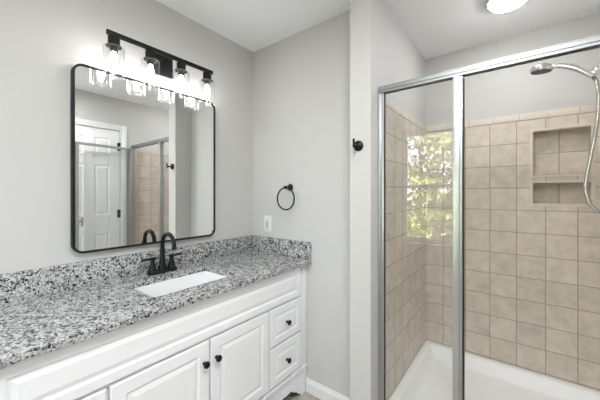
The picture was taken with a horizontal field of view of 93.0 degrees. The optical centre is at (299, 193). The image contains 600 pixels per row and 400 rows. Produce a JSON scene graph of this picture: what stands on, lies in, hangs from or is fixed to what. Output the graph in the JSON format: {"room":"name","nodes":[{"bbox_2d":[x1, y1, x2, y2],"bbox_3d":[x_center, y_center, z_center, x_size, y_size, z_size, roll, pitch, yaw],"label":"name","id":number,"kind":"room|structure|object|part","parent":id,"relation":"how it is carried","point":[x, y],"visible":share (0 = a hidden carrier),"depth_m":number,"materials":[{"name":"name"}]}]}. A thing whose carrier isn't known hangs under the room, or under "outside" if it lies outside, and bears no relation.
{"room":"bathroom","nodes":[
{"label":"bathroom","id":0,"kind":"room"},
{"bbox_2d":[0,0,252,273],"bbox_3d":[-0.928,0.108,1.608,0.120,2.440,3.904,0,0,37],"label":"wall","id":1,"kind":"structure","parent":0,"point":[41,41],"depth_m":1.32,"materials":[{"name":"grey paint"}]},
{"bbox_2d":[0,235,252,303],"bbox_3d":[-0.847,0.381,1.597,0.020,0.115,1.604,0,0,37],"label":"backsplash","id":2,"kind":"structure","parent":1,"relation":"attached to","point":[18,285],"depth_m":1.40,"materials":[{"name":"stone"}]},
{"bbox_2d":[70,63,214,253],"bbox_3d":[-0.819,-0.165,1.625,0.031,0.893,0.778,0,0,37],"label":"wall mirror","id":3,"kind":"object","parent":1,"relation":"attached to","point":[142,154],"visible":1,"depth_m":1.53,"materials":[{"name":"black metal"}]},
{"bbox_2d":[102,29,213,102],"bbox_3d":[-0.763,-0.682,1.596,0.154,0.235,0.608,0,0,37],"label":"vanity light","id":4,"kind":"object","parent":1,"relation":"attached to","point":[159,62],"visible":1,"depth_m":1.59,"materials":[{"name":"black metal"}]},
{"bbox_2d":[102,34,121,73],"bbox_3d":[-0.895,-0.662,1.371,0.091,0.194,0.091,0,0,37],"label":"shade","id":5,"kind":"object","parent":4,"relation":"attached to","point":[113,44],"depth_m":1.36,"materials":[{"name":"clear glass"}]},
{"bbox_2d":[143,49,159,78],"bbox_3d":[-0.790,-0.662,1.508,0.091,0.194,0.091,0,0,37],"label":"shade","id":6,"kind":"object","parent":4,"relation":"attached to","point":[150,54],"depth_m":1.50,"materials":[{"name":"clear glass"}]},
{"bbox_2d":[173,61,188,87],"bbox_3d":[-0.686,-0.662,1.645,0.091,0.194,0.091,0,0,37],"label":"shade","id":7,"kind":"object","parent":4,"relation":"attached to","point":[180,69],"depth_m":1.63,"materials":[{"name":"clear glass"}]},
{"bbox_2d":[199,71,213,102],"bbox_3d":[-0.581,-0.662,1.782,0.091,0.194,0.091,0,0,37],"label":"shade","id":8,"kind":"object","parent":4,"relation":"attached to","point":[206,79],"depth_m":1.77,"materials":[{"name":"clear glass"}]},
{"bbox_2d":[253,11,349,397],"bbox_3d":[0.036,0.108,2.007,0.926,2.440,0.120,0,0,37],"label":"wall","id":9,"kind":"structure","parent":0,"point":[301,80],"depth_m":1.89,"materials":[{"name":"grey paint"}]},
{"bbox_2d":[264,215,270,231],"bbox_3d":[-0.245,0.226,2.141,0.072,0.121,0.009,0,0,37],"label":"wall outlet","id":10,"kind":"object","parent":9,"relation":"attached to","point":[267,219],"visible":1,"depth_m":2.13,"materials":[{"name":"white plastic"}]},
{"bbox_2d":[265,219,268,227],"bbox_3d":[-0.246,0.226,2.140,0.034,0.067,0.004,0,0,37],"label":"receptacle","id":11,"kind":"object","parent":10,"relation":"attached to","point":[266,220],"depth_m":2.14,"materials":[{"name":"white plastic"}]},
{"bbox_2d":[277,184,294,209],"bbox_3d":[-0.086,0.024,1.986,0.162,0.184,0.063,0,0,37],"label":"towel ring","id":12,"kind":"object","parent":9,"relation":"attached to","point":[289,187],"visible":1,"depth_m":1.98,"materials":[{"name":"black metal"}]},
{"bbox_3d":[-0.086,-0.044,1.986,0.048,0.048,0.063,0,0,37],"label":"post","id":13,"kind":"part","parent":12,"relation":"part of","materials":[{"name":"black metal"}]},
{"bbox_2d":[306,378,349,399],"bbox_3d":[0.160,1.284,1.738,0.403,0.088,0.156,0,0,37],"label":"baseboard","id":14,"kind":"structure","parent":9,"relation":"attached to","point":[320,391],"depth_m":1.84,"materials":[{"name":"white paint"}]},
{"bbox_2d":[283,391,320,399],"bbox_3d":[-0.038,1.378,0.926,2.363,0.100,3.904,0,0,37],"label":"floor","id":15,"kind":"structure","parent":0,"point":[291,396],"depth_m":1.86,"materials":[{"name":"beige tile"}]},
{"bbox_2d":[0,265,307,399],"bbox_3d":[-0.624,0.897,1.443,0.556,0.862,1.576,0,0,37],"label":"bathroom vanity","id":16,"kind":"object","parent":15,"relation":"on","point":[249,342],"visible":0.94,"depth_m":1.26,"materials":[{"name":"white paint"}]},
{"bbox_3d":[-0.749,0.781,0.888,0.020,0.215,0.246,0,0,37],"label":"drawer","id":17,"kind":"part","parent":16,"relation":"part of","materials":[{"name":"white paint"}]},
{"bbox_2d":[0,235,310,368],"bbox_3d":[-0.633,0.395,1.433,0.559,0.143,1.604,0,0,37],"label":"countertop","id":18,"kind":"structure","parent":16,"relation":"on","point":[44,310],"depth_m":1.25,"materials":[{"name":"grey stone"}]},
{"bbox_2d":[141,232,181,275],"bbox_3d":[-0.749,0.324,1.595,0.187,0.229,0.185,0,0,-1],"label":"bathroom faucet","id":19,"kind":"object","parent":18,"relation":"on","point":[162,268],"visible":1,"depth_m":1.58,"materials":[{"name":"black metal"}]},
{"bbox_3d":[-0.815,0.354,1.535,0.015,0.015,0.076,0,0,37],"label":"lever","id":20,"kind":"part","parent":19,"relation":"part of","materials":[{"name":"black metal"}]},
{"bbox_3d":[-0.803,0.386,1.554,0.046,0.080,0.046,0,0,37],"label":"handle","id":21,"kind":"part","parent":19,"relation":"part of","materials":[{"name":"black metal"}]},
{"bbox_3d":[-0.770,0.430,1.597,0.054,0.016,0.160,0,0,37],"label":"plate","id":22,"kind":"part","parent":19,"relation":"part of","materials":[{"name":"black metal"}]},
{"bbox_3d":[-0.723,0.317,1.561,0.166,0.215,0.047,0,0,37],"label":"spout","id":23,"kind":"part","parent":19,"relation":"part of","materials":[{"name":"black metal"}]},
{"bbox_3d":[-0.738,0.386,1.639,0.046,0.080,0.046,0,0,37],"label":"handle","id":24,"kind":"part","parent":19,"relation":"part of","materials":[{"name":"black metal"}]},
{"bbox_2d":[134,271,225,296],"bbox_3d":[-0.593,0.541,1.462,0.325,0.147,0.484,0,0,37],"label":"undermount sink","id":25,"kind":"object","parent":18,"relation":"in","point":[180,283],"visible":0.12,"depth_m":1.58,"materials":[{"name":"white ceramic"}]},
{"bbox_3d":[-0.545,0.898,1.154,0.020,0.450,0.399,0,0,37],"label":"door","id":26,"kind":"part","parent":16,"relation":"part of","materials":[{"name":"white paint"}]},
{"bbox_3d":[-0.421,0.765,1.276,0.030,0.031,0.031,0,0,37],"label":"knob","id":27,"kind":"part","parent":16,"relation":"part of","materials":[{"name":"black metal"}]},
{"bbox_3d":[-0.381,0.765,1.327,0.030,0.031,0.031,0,0,37],"label":"knob","id":28,"kind":"part","parent":16,"relation":"part of","materials":[{"name":"black metal"}]},
{"bbox_3d":[-0.301,0.898,1.473,0.020,0.450,0.385,0,0,37],"label":"door","id":29,"kind":"part","parent":16,"relation":"part of","materials":[{"name":"white paint"}]},
{"bbox_3d":[-0.090,0.781,1.748,0.020,0.215,0.291,0,0,37],"label":"drawer","id":30,"kind":"part","parent":16,"relation":"part of","materials":[{"name":"white paint"}]},
{"bbox_3d":[-0.090,1.012,1.748,0.020,0.223,0.291,0,0,37],"label":"drawer","id":31,"kind":"part","parent":16,"relation":"part of","materials":[{"name":"white paint"}]},
{"bbox_2d":[389,340,599,399],"bbox_3d":[1.146,1.267,1.613,1.076,0.122,1.050,0,0,37],"label":"shower pan","id":32,"kind":"object","parent":15,"relation":"on","point":[429,375],"visible":0.8,"depth_m":1.91,"materials":[{"name":"white plastic"}]},
{"bbox_2d":[378,34,599,399],"bbox_3d":[0.692,0.310,1.019,1.076,1.792,0.616,0,0,37],"label":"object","id":33,"kind":"object","parent":32,"relation":"on","point":[456,75],"visible":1,"depth_m":1.33,"materials":[{"name":"silver metal"}]},
{"bbox_3d":[0.742,0.319,1.340,0.040,1.734,0.040,0,0,37],"label":"strike post","id":34,"kind":"part","parent":33,"relation":"part of","materials":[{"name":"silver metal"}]},
{"bbox_3d":[0.865,-0.567,1.246,1.076,0.038,0.038,0,0,37],"label":"header rail","id":35,"kind":"part","parent":33,"relation":"part of","materials":[{"name":"silver metal"}]},
{"bbox_2d":[156,0,599,58],"bbox_3d":[-0.038,-1.172,0.926,2.363,0.120,3.904,0,0,37],"label":"ceiling","id":36,"kind":"structure","parent":0,"point":[436,27],"depth_m":1.79,"materials":[{"name":"white paint"}]},
{"bbox_2d":[485,0,527,12],"bbox_3d":[1.173,-1.083,1.602,0.228,0.057,0.228,0,0,37],"label":"ceiling light","id":37,"kind":"object","parent":36,"relation":"attached to","point":[493,6],"visible":1,"depth_m":1.61,"materials":[{"name":"white glass"}]},
{"bbox_2d":[350,0,425,399],"bbox_3d":[0.704,0.108,2.019,0.119,2.440,1.264,0,0,37],"label":"wall partition","id":38,"kind":"structure","parent":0,"point":[382,52],"depth_m":1.53,"materials":[{"name":"grey paint"}]},
{"bbox_2d":[352,139,362,150],"bbox_3d":[0.294,-0.256,1.498,0.056,0.058,0.063,0,0,37],"label":"robe hook","id":39,"kind":"object","parent":38,"relation":"attached to","point":[358,145],"visible":1,"depth_m":1.50,"materials":[{"name":"black metal"}]},
{"bbox_2d":[386,106,425,399],"bbox_3d":[0.752,0.350,1.976,0.009,1.707,0.956,0,0,37],"label":"tiled wall","id":40,"kind":"structure","parent":38,"relation":"attached to","point":[405,141],"depth_m":1.89,"materials":[{"name":"beige tile"}]},
{"bbox_2d":[426,12,599,389],"bbox_3d":[1.515,0.108,2.094,1.078,2.440,0.160,0,0,37],"label":"wall","id":41,"kind":"structure","parent":0,"point":[509,91],"depth_m":1.99,"materials":[{"name":"grey paint"}]},
{"bbox_2d":[386,98,595,131],"bbox_3d":[1.176,-0.528,1.651,1.078,0.045,0.954,0,0,37],"label":"trim","id":42,"kind":"structure","parent":41,"relation":"attached to","point":[587,108],"depth_m":1.95,"materials":[{"name":"beige tile"}]},
{"bbox_2d":[426,112,599,390],"bbox_3d":[1.464,0.350,2.027,1.060,1.707,0.009,0,0,37],"label":"tiled wall","id":43,"kind":"structure","parent":41,"relation":"attached to","point":[532,273],"depth_m":2.00,"materials":[{"name":"beige tile"}]},
{"bbox_2d":[532,125,591,174],"bbox_3d":[1.724,-0.274,1.890,0.290,0.302,0.109,0,0,37],"label":"wall niche","id":44,"kind":"object","parent":41,"relation":"attached to","point":[560,151],"visible":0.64,"depth_m":1.92,"materials":[{"name":"beige tile"}]},
{"bbox_2d":[532,181,591,204],"bbox_3d":[1.724,-0.003,1.890,0.290,0.147,0.109,0,0,37],"label":"wall niche","id":45,"kind":"object","parent":41,"relation":"attached to","point":[561,193],"visible":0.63,"depth_m":1.92,"materials":[{"name":"beige tile"}]},
{"bbox_2d":[530,123,594,176],"bbox_3d":[1.690,-0.274,1.847,0.311,0.323,0.005,0,0,37],"label":"trim","id":46,"kind":"structure","parent":41,"relation":"attached to","point":[592,124],"depth_m":1.85,"materials":[{"name":"beige tile"}]},
{"bbox_2d":[530,180,594,206],"bbox_3d":[1.690,-0.003,1.847,0.311,0.168,0.005,0,0,37],"label":"trim","id":47,"kind":"structure","parent":41,"relation":"attached to","point":[593,181],"depth_m":1.83,"materials":[{"name":"beige tile"}]},
{"bbox_2d":[529,63,599,213],"bbox_3d":[1.460,-0.308,1.505,0.388,0.832,0.104,0,0,37],"label":"shower","id":48,"kind":"object","parent":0,"point":[542,68],"visible":1,"depth_m":1.48,"materials":[{"name":"silver metal"}]},
{"bbox_3d":[1.442,-0.651,1.508,0.169,0.120,0.031,0,0,43],"label":"handle","id":49,"kind":"part","parent":48,"relation":"part of","materials":[{"name":"silver metal"}]},
{"bbox_3d":[0.852,0.108,0.244,0.120,2.440,3.904,0,0,37],"label":"wall","id":50,"kind":"structure","parent":0,"visible":0},
{"bbox_2d":[591,64,599,74],"bbox_3d":[1.580,-0.662,1.435,0.172,0.095,0.066,0,0,37],"label":"holder","id":51,"kind":"object","parent":50,"relation":"attached to","point":[596,69],"visible":0.94,"depth_m":1.46,"materials":[{"name":"silver metal"}]}
]}

